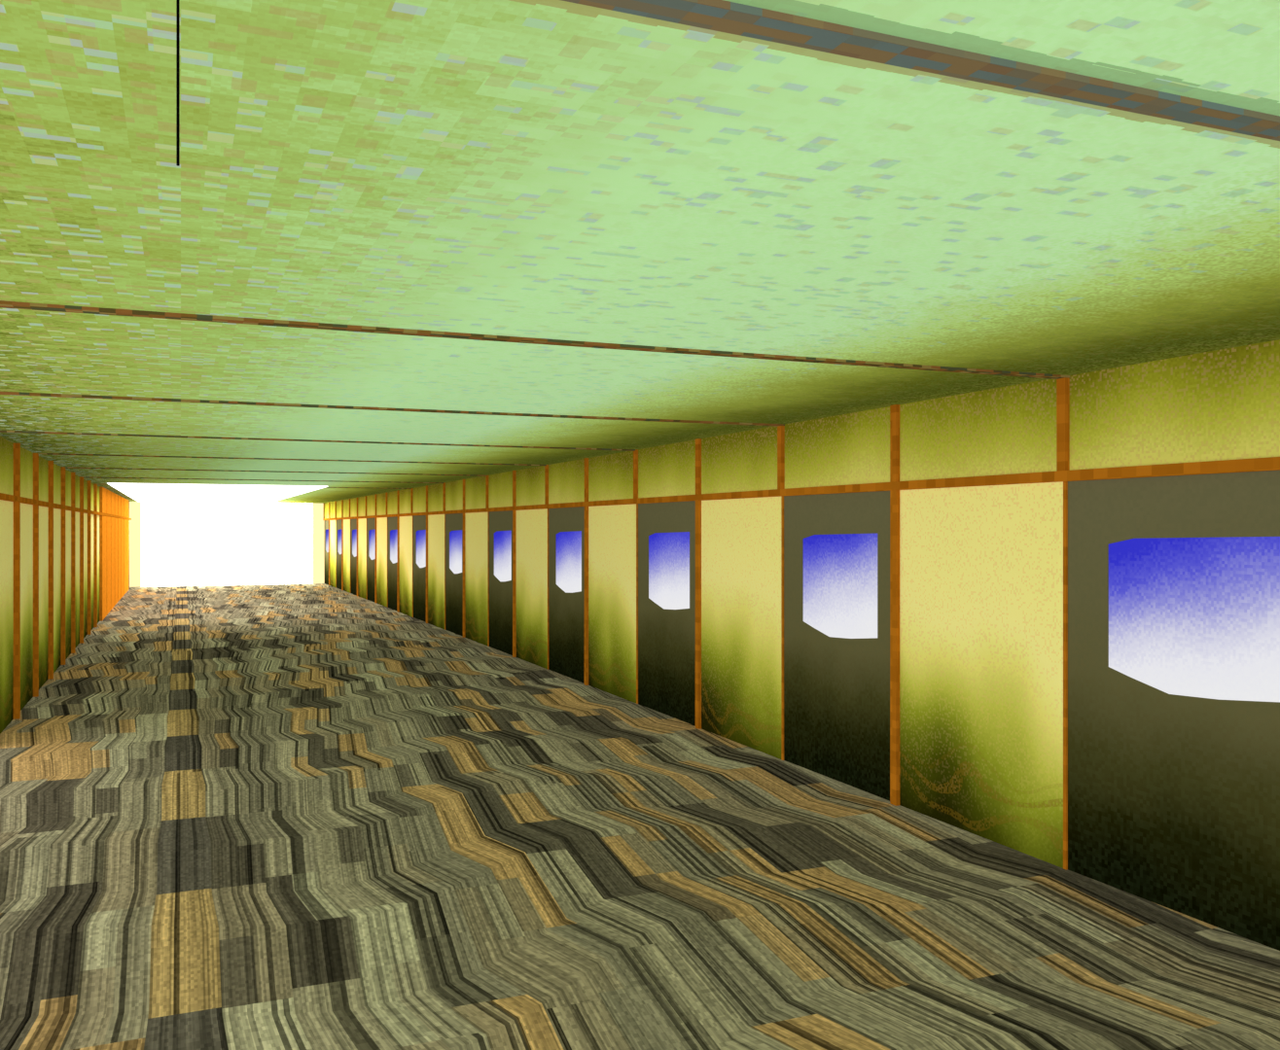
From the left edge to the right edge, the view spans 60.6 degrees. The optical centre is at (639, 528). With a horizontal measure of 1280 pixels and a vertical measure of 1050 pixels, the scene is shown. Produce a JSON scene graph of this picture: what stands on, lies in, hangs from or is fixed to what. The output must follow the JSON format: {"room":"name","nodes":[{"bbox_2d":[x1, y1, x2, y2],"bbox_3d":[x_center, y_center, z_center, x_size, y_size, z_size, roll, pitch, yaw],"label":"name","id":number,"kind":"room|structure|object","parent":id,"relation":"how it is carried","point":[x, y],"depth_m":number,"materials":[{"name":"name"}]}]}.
{"room":"corridor","nodes":[
{"label":"corridor","id":0,"kind":"room"},
{"bbox_2d":[0,436,128,734],"bbox_3d":[-10.503,0.500,21.162,0.197,2.600,26.471,0,0,-23],"label":"wall","id":1,"kind":"structure","parent":0,"point":[109,499],"depth_m":12.37,"materials":[{"name":"paint"}]},
{"bbox_2d":[0,443,131,719],"bbox_3d":[-7.872,0.500,15.089,0.055,2.600,39.763,0,0,-23],"label":"trim","id":2,"kind":"structure","parent":1,"relation":"attached to","point":[16,498],"depth_m":13.04,"materials":[{"name":"brown wood"}]},
{"bbox_2d":[129,501,324,587],"bbox_3d":[-12.922,0.500,34.510,5.755,2.600,0.080,0,0,-23],"label":"wall","id":3,"kind":"structure","parent":0,"point":[318,524],"depth_m":33.48,"materials":[{"name":"yellow paint"}]},
{"bbox_2d":[141,502,312,586],"bbox_3d":[-12.945,0.500,34.517,5.061,2.600,0.050,0,0,-23],"label":"window","id":4,"kind":"structure","parent":3,"relation":"in","point":[183,544],"depth_m":34.45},
{"bbox_2d":[0,0,1279,503],"bbox_3d":[-5.273,-0.860,16.260,6.055,0.120,39.856,0,0,-23],"label":"ceiling","id":5,"kind":"structure","parent":0,"point":[550,169],"depth_m":2.86,"materials":[{"name":"green paint"}]},
{"bbox_2d":[176,0,179,166],"bbox_3d":[-0.675,-0.665,1.600,0.024,0.270,0.024,0,0,-23],"label":"pull cord","id":6,"kind":"object","parent":5,"relation":"hanging from","point":[177,1],"depth_m":1.60,"materials":[{"name":"black"}]},
{"bbox_2d":[106,482,327,503],"bbox_3d":[-10.626,-0.792,27.133,3.784,0.015,15.262,0,0,-23],"label":"ceiling light panel","id":7,"kind":"object","parent":5,"relation":"attached to","point":[139,492],"depth_m":24.21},
{"bbox_2d":[0,0,1279,489],"bbox_3d":[-2.684,-0.794,10.084,5.755,0.012,23.594,0,0,-23],"label":"ceiling beams","id":8,"kind":"structure","parent":5,"relation":"attached to","point":[722,16],"depth_m":2.01,"materials":[{"name":"brown wood"}]},
{"bbox_2d":[0,583,1279,1049],"bbox_3d":[-5.273,1.860,16.260,6.055,0.120,39.856,0,0,-23],"label":"floor","id":9,"kind":"structure","parent":0,"point":[296,816],"depth_m":5.54,"materials":[{"name":"brown carpet"}]},
{"bbox_2d":[324,339,1279,868],"bbox_3d":[-2.521,0.500,17.332,0.150,2.600,39.706,0,0,-23],"label":"wall","id":10,"kind":"structure","parent":0,"point":[981,567],"depth_m":6.74,"materials":[{"name":"yellow paint"}]},
{"bbox_2d":[324,520,328,584],"bbox_3d":[-9.945,0.765,34.949,0.060,2.070,1.471,0,0,-23],"label":"door","id":11,"kind":"structure","parent":10,"relation":"in","point":[326,521],"depth_m":35.01,"materials":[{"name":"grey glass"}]},
{"bbox_2d":[336,519,341,589],"bbox_3d":[-8.808,0.765,32.237,0.060,2.070,1.471,0,0,-23],"label":"door","id":12,"kind":"structure","parent":10,"relation":"in","point":[338,522],"depth_m":32.38,"materials":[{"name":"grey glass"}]},
{"bbox_2d":[350,519,356,596],"bbox_3d":[-7.671,0.765,29.524,0.060,2.070,1.471,0,0,-23],"label":"door","id":13,"kind":"structure","parent":10,"relation":"in","point":[353,522],"depth_m":29.64,"materials":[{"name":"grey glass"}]},
{"bbox_2d":[367,518,375,603],"bbox_3d":[-6.534,0.765,26.812,0.060,2.070,1.471,0,0,-23],"label":"door","id":14,"kind":"structure","parent":10,"relation":"in","point":[371,521],"depth_m":26.81,"materials":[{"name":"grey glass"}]},
{"bbox_2d":[388,516,397,611],"bbox_3d":[-5.397,0.765,24.099,0.060,2.070,1.471,0,0,-23],"label":"door","id":15,"kind":"structure","parent":10,"relation":"in","point":[392,521],"depth_m":24.11,"materials":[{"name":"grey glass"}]},
{"bbox_2d":[413,515,426,622],"bbox_3d":[-4.260,0.765,21.387,0.060,2.070,1.471,0,0,-23],"label":"door","id":16,"kind":"structure","parent":10,"relation":"in","point":[419,521],"depth_m":21.43,"materials":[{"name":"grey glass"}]},
{"bbox_2d":[445,513,462,637],"bbox_3d":[-3.123,0.765,18.674,0.060,2.070,1.471,0,0,-23],"label":"door","id":17,"kind":"structure","parent":10,"relation":"in","point":[453,522],"depth_m":18.72,"materials":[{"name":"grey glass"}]},
{"bbox_2d":[489,510,512,655],"bbox_3d":[-1.986,0.765,15.961,0.060,2.070,1.471,0,0,-23],"label":"door","id":18,"kind":"structure","parent":10,"relation":"in","point":[500,522],"depth_m":15.99,"materials":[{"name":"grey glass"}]},
{"bbox_2d":[548,506,584,683],"bbox_3d":[-0.849,0.765,13.249,0.060,2.070,1.471,0,0,-23],"label":"door","id":19,"kind":"structure","parent":10,"relation":"in","point":[566,525],"depth_m":13.27,"materials":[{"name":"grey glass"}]},
{"bbox_2d":[638,500,695,726],"bbox_3d":[0.288,0.765,10.536,0.060,2.070,1.471,0,0,-23],"label":"door","id":20,"kind":"structure","parent":10,"relation":"in","point":[666,531],"depth_m":10.51,"materials":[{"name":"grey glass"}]},
{"bbox_2d":[322,377,1279,870],"bbox_3d":[-2.602,0.500,17.297,0.043,2.600,39.769,0,0,-23],"label":"trim","id":21,"kind":"structure","parent":10,"relation":"attached to","point":[1063,474],"depth_m":7.13,"materials":[{"name":"brown wood"}]},
{"bbox_2d":[783,491,889,801],"bbox_3d":[1.425,0.765,7.824,0.060,2.070,1.471,0,0,-23],"label":"door","id":22,"kind":"structure","parent":10,"relation":"in","point":[836,547],"depth_m":7.78,"materials":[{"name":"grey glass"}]},
{"bbox_2d":[1067,470,1279,951],"bbox_3d":[2.561,0.765,5.111,0.060,2.070,1.471,0,0,-23],"label":"door","id":23,"kind":"structure","parent":10,"relation":"in","point":[1174,581],"depth_m":5.13,"materials":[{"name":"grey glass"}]}
]}

